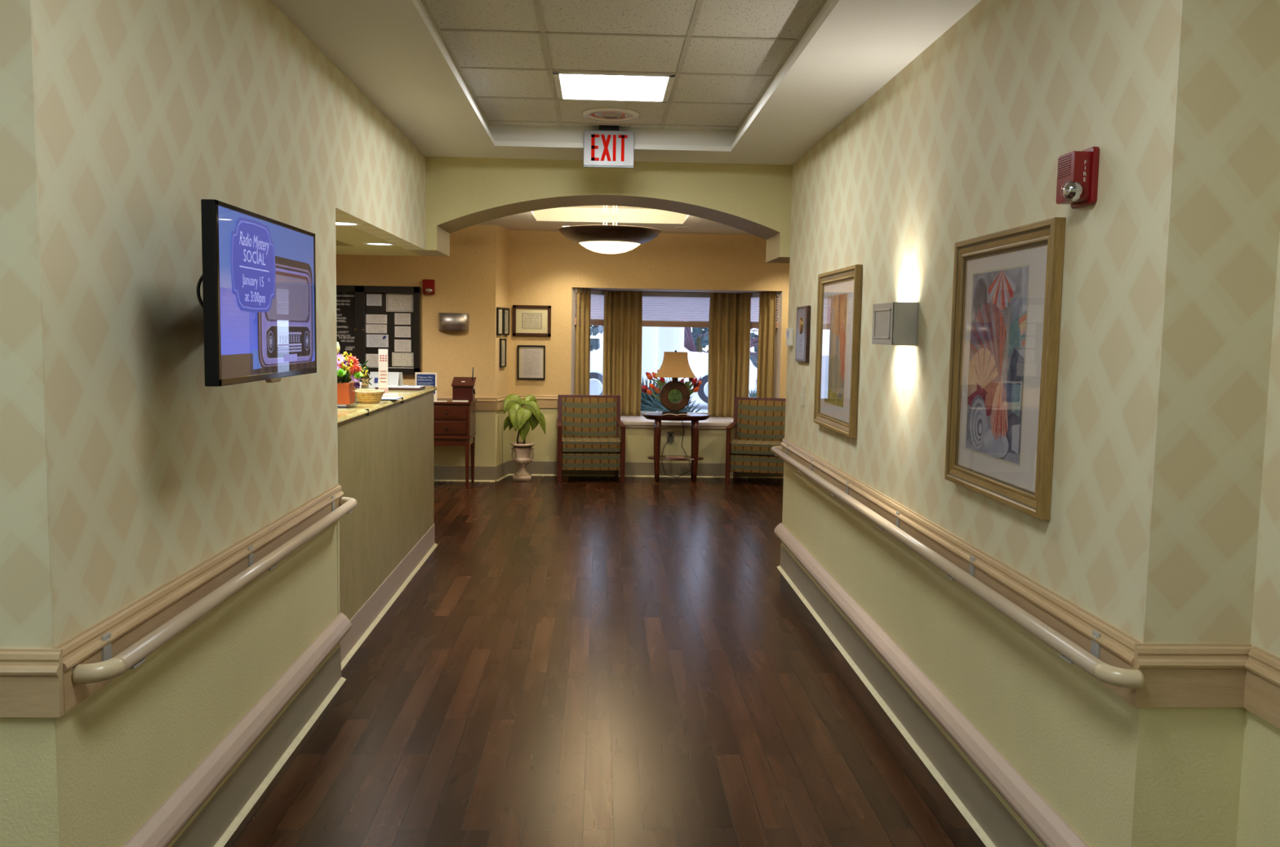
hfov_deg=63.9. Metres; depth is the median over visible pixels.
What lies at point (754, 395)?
shrub
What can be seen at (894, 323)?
wall light
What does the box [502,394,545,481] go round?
potted plant
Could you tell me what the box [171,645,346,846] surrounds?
baseboard
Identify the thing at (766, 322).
curtain
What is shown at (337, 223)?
recessed light
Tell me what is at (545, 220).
ceiling
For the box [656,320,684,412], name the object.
column
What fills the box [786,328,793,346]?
thermostat
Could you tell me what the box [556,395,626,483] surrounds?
armchair
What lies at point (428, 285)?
fire alarm
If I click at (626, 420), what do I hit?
window sill
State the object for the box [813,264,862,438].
framed picture
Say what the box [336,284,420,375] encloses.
notice board
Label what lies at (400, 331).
paper
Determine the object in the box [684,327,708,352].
leafy tree
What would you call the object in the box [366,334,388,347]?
paper
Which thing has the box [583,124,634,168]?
exit sign
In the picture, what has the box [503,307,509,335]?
frame
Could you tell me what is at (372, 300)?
paper
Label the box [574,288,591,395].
curtain
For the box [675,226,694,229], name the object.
recessed light
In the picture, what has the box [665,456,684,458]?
magazine
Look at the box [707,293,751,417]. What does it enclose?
curtain
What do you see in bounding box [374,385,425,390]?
register
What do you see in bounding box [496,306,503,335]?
frame
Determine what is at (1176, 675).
trim
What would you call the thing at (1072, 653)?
handrail
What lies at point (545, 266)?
wall
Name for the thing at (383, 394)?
paper sheet
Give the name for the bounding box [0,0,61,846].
wall
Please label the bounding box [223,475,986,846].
floor
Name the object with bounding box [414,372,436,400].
sign
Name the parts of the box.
lid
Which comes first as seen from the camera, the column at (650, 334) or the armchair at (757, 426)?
the armchair at (757, 426)
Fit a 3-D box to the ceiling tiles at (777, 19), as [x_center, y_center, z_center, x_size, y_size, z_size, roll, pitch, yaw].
[-0.041,-1.527,3.094,1.583,0.020,6.393,1,5,-2]
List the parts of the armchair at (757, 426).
leg, armrest, panel, leg, seat, frame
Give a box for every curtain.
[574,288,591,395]
[602,290,642,416]
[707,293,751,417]
[756,292,776,398]
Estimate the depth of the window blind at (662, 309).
11.77 m
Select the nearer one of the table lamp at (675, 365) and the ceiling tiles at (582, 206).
the ceiling tiles at (582, 206)
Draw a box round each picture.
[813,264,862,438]
[944,217,1066,519]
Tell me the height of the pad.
0.010 m
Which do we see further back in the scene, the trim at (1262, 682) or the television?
the television
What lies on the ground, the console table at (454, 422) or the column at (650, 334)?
the column at (650, 334)
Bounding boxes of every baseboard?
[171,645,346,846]
[433,461,783,481]
[777,544,1039,846]
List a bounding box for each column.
[641,326,657,386]
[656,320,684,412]
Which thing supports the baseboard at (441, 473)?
attached to the wall at (545, 266)
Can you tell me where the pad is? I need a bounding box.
[452,400,468,402]
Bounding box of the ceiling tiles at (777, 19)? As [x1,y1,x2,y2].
[425,0,821,130]
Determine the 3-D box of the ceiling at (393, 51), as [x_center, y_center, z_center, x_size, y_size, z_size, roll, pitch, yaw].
[-1.005,-1.355,1.831,5.300,0.134,9.560,1,5,-2]
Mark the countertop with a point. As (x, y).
(360, 410)
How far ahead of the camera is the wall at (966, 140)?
3.07 m
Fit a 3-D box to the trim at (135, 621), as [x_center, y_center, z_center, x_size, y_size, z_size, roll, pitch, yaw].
[-1.262,0.438,3.326,0.026,0.142,2.341,1,5,-2]
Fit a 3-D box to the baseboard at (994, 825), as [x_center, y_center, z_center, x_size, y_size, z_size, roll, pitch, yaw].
[1.022,1.092,4.637,0.028,0.155,4.560,1,5,-2]
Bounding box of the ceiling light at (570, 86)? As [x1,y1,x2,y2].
[552,71,675,102]
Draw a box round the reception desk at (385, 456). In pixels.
[337,391,437,671]
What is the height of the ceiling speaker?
0.014 m
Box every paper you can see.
[365,314,386,324]
[365,324,386,333]
[365,354,378,367]
[366,293,382,306]
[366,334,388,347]
[386,293,413,311]
[391,352,413,366]
[394,313,410,324]
[394,339,411,351]
[395,326,410,337]
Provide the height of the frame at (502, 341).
0.300 m
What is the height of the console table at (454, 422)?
0.853 m
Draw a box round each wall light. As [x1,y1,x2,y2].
[438,312,468,330]
[871,302,919,345]
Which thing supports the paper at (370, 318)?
attached to the notice board
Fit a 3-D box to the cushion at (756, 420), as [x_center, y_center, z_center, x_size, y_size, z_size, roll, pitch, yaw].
[1.334,-0.017,11.014,0.584,0.455,0.070,2,5,13]
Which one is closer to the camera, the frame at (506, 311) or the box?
the box
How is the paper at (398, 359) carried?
attached to the notice board
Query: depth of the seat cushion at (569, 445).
10.62 m
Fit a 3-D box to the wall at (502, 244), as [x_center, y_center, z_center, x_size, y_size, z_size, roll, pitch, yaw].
[-1.445,-0.871,10.808,0.090,2.900,0.600,1,5,-2]
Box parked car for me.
[589,346,757,403]
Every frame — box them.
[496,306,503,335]
[499,338,506,367]
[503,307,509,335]
[512,305,551,336]
[517,345,545,379]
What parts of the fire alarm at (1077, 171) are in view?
plate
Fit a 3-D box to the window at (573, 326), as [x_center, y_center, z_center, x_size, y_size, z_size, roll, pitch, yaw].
[-0.574,-0.776,11.432,0.060,1.430,0.857,3,6,27]
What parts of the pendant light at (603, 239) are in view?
rod, lamp shade, rod, rod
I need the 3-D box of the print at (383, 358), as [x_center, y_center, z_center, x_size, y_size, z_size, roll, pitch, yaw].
[-1.593,-0.307,6.372,0.049,0.234,0.001,1,5,-2]
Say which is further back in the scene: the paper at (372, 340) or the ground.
the ground
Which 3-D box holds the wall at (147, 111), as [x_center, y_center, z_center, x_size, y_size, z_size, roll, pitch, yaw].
[-1.369,-0.185,4.407,0.120,2.660,4.611,1,5,-2]
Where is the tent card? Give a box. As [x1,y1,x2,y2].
[368,372,403,387]
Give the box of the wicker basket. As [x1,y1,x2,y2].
[355,389,385,403]
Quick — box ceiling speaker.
[582,107,639,121]
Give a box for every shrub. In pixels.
[640,375,704,413]
[748,388,756,397]
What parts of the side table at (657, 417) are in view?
leg, leg, leg, leg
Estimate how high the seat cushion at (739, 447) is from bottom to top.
0.128 m
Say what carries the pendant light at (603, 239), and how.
hanging from the ceiling tiles at (582, 206)
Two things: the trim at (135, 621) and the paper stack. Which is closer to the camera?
the trim at (135, 621)
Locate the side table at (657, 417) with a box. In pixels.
[641,413,711,482]
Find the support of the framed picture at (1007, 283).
attached to the wall at (966, 140)
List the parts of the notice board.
letter panel, panel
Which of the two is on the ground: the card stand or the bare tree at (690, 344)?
the bare tree at (690, 344)
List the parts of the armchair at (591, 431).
leg, armrest, frame, seat, leg, panel, armrest, leg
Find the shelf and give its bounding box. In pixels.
[647,455,703,460]
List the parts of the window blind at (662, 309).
rail, head rail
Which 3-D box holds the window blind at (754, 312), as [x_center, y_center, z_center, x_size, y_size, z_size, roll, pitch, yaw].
[1.331,-1.260,11.442,0.026,0.395,0.718,-2,6,-27]
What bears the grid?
attached to the ceiling tiles at (777, 19)
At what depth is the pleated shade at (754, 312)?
11.50 m
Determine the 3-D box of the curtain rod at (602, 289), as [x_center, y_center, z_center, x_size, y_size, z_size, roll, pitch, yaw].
[0.392,-1.500,11.516,2.450,0.030,0.800,1,5,-2]
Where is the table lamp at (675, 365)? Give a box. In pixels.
[654,350,696,478]
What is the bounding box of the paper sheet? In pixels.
[382,394,399,395]
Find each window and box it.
[570,287,604,395]
[611,290,707,416]
[754,291,782,398]
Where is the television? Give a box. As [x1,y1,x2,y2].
[195,199,316,386]
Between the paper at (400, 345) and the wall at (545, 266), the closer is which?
the paper at (400, 345)
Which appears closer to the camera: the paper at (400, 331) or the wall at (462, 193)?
the wall at (462, 193)
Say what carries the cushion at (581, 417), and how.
on the armchair at (591, 431)
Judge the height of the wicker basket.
0.068 m
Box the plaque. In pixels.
[795,305,810,362]
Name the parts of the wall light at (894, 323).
moulding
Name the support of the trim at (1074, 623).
attached to the wall at (966, 140)
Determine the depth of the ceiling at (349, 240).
6.43 m
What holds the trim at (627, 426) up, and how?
attached to the wall at (545, 266)
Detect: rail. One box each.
[122,613,351,846]
[773,523,1088,846]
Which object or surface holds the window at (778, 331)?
in the wall at (545, 266)
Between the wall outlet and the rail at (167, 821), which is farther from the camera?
the wall outlet
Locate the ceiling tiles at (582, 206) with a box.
[566,205,650,208]
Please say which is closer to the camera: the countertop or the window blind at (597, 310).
the countertop
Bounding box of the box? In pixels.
[451,367,475,401]
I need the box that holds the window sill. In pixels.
[620,415,733,426]
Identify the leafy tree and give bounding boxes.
[590,319,603,351]
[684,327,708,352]
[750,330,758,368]
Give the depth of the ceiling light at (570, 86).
5.17 m
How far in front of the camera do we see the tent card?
7.14 m
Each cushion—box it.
[561,397,616,438]
[561,437,620,453]
[730,439,782,456]
[736,400,785,441]
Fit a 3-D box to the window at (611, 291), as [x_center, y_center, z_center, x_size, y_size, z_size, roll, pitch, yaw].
[0.394,-0.798,11.860,1.500,1.430,0.060,1,5,-2]
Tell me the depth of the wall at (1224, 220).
2.27 m
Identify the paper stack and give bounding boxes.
[381,396,403,399]
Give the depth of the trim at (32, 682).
2.14 m
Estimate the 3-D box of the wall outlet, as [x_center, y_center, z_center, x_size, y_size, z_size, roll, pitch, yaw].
[0.330,0.148,11.142,0.072,0.116,0.030,1,5,-2]
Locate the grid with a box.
[420,0,826,131]
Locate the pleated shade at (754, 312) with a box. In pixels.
[750,296,778,322]
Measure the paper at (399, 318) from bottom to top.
0.115 m
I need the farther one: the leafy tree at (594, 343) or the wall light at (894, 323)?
the leafy tree at (594, 343)
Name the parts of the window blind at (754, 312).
rail, head rail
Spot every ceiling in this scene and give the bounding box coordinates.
[270,0,981,164]
[335,219,422,256]
[477,207,753,235]
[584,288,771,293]
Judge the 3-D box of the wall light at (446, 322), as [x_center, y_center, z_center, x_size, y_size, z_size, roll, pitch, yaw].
[-1.900,-1.034,10.432,0.299,0.176,0.087,1,5,-2]
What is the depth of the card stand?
6.37 m
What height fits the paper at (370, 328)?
0.089 m
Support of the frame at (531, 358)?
attached to the wall at (545, 266)
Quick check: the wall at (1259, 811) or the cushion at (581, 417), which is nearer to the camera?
the wall at (1259, 811)
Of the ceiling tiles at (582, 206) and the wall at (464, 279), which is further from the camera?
the wall at (464, 279)
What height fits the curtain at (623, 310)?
1.420 m
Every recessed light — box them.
[335,221,362,226]
[362,242,396,245]
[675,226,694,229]
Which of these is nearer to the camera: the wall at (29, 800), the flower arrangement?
the wall at (29, 800)
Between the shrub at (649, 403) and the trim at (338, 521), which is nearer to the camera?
the trim at (338, 521)
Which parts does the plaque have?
plate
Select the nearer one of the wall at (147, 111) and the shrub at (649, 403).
the wall at (147, 111)
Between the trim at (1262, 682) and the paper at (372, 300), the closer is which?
the trim at (1262, 682)
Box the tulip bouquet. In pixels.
[640,369,702,411]
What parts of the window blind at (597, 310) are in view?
head rail, rail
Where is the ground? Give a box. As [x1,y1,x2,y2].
[590,362,757,413]
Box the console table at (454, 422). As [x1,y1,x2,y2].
[433,399,476,488]
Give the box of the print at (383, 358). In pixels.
[379,355,387,393]
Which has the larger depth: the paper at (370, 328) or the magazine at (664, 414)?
the magazine at (664, 414)
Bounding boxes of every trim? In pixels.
[0,648,64,718]
[53,484,343,713]
[337,519,340,646]
[436,394,558,410]
[625,425,726,428]
[780,437,1142,703]
[1131,643,1253,707]
[1243,646,1279,728]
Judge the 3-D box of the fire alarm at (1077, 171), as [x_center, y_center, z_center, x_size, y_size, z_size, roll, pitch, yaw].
[1.098,-0.624,2.608,0.082,0.142,0.122,1,5,-2]
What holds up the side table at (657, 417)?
on the floor
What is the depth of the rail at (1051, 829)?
3.45 m
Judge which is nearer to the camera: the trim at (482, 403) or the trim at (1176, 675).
the trim at (1176, 675)
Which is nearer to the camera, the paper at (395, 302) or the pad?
the pad
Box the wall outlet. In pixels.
[666,431,673,442]
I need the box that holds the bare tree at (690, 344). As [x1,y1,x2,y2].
[592,325,758,389]
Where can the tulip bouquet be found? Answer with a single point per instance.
(674, 396)
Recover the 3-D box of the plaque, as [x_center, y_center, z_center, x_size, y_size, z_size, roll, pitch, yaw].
[0.979,-0.541,6.208,0.033,0.336,0.330,1,5,-2]
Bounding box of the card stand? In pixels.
[378,349,389,394]
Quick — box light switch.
[801,386,804,406]
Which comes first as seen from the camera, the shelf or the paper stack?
the paper stack
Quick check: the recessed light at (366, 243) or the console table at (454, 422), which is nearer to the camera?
the recessed light at (366, 243)
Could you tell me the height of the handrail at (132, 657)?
0.098 m
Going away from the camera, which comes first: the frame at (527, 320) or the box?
the box
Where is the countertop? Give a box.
[337,385,437,424]
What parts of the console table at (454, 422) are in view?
drawer, drawer, leg, leg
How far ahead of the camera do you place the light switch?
6.19 m
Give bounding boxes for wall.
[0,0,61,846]
[31,0,426,846]
[336,224,496,466]
[408,156,792,262]
[494,225,509,466]
[507,230,789,463]
[781,0,1181,846]
[1129,0,1279,846]
[1235,229,1279,846]
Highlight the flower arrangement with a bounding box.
[337,342,372,408]
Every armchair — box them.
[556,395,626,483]
[724,396,786,484]
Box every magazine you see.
[662,413,689,415]
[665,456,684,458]
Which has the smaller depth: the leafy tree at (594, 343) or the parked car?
the parked car
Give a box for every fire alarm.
[422,279,435,294]
[1056,146,1099,208]
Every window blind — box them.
[574,288,604,325]
[642,292,710,327]
[750,291,779,328]
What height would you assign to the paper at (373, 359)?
0.152 m
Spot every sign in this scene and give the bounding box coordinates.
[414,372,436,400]
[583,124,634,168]
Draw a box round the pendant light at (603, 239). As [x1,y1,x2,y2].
[558,205,661,253]
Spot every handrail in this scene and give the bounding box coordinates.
[71,495,357,684]
[770,444,1144,688]
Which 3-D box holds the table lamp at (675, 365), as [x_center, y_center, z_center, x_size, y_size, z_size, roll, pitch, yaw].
[0.362,-0.094,10.912,0.417,1.371,0.413,1,5,-2]

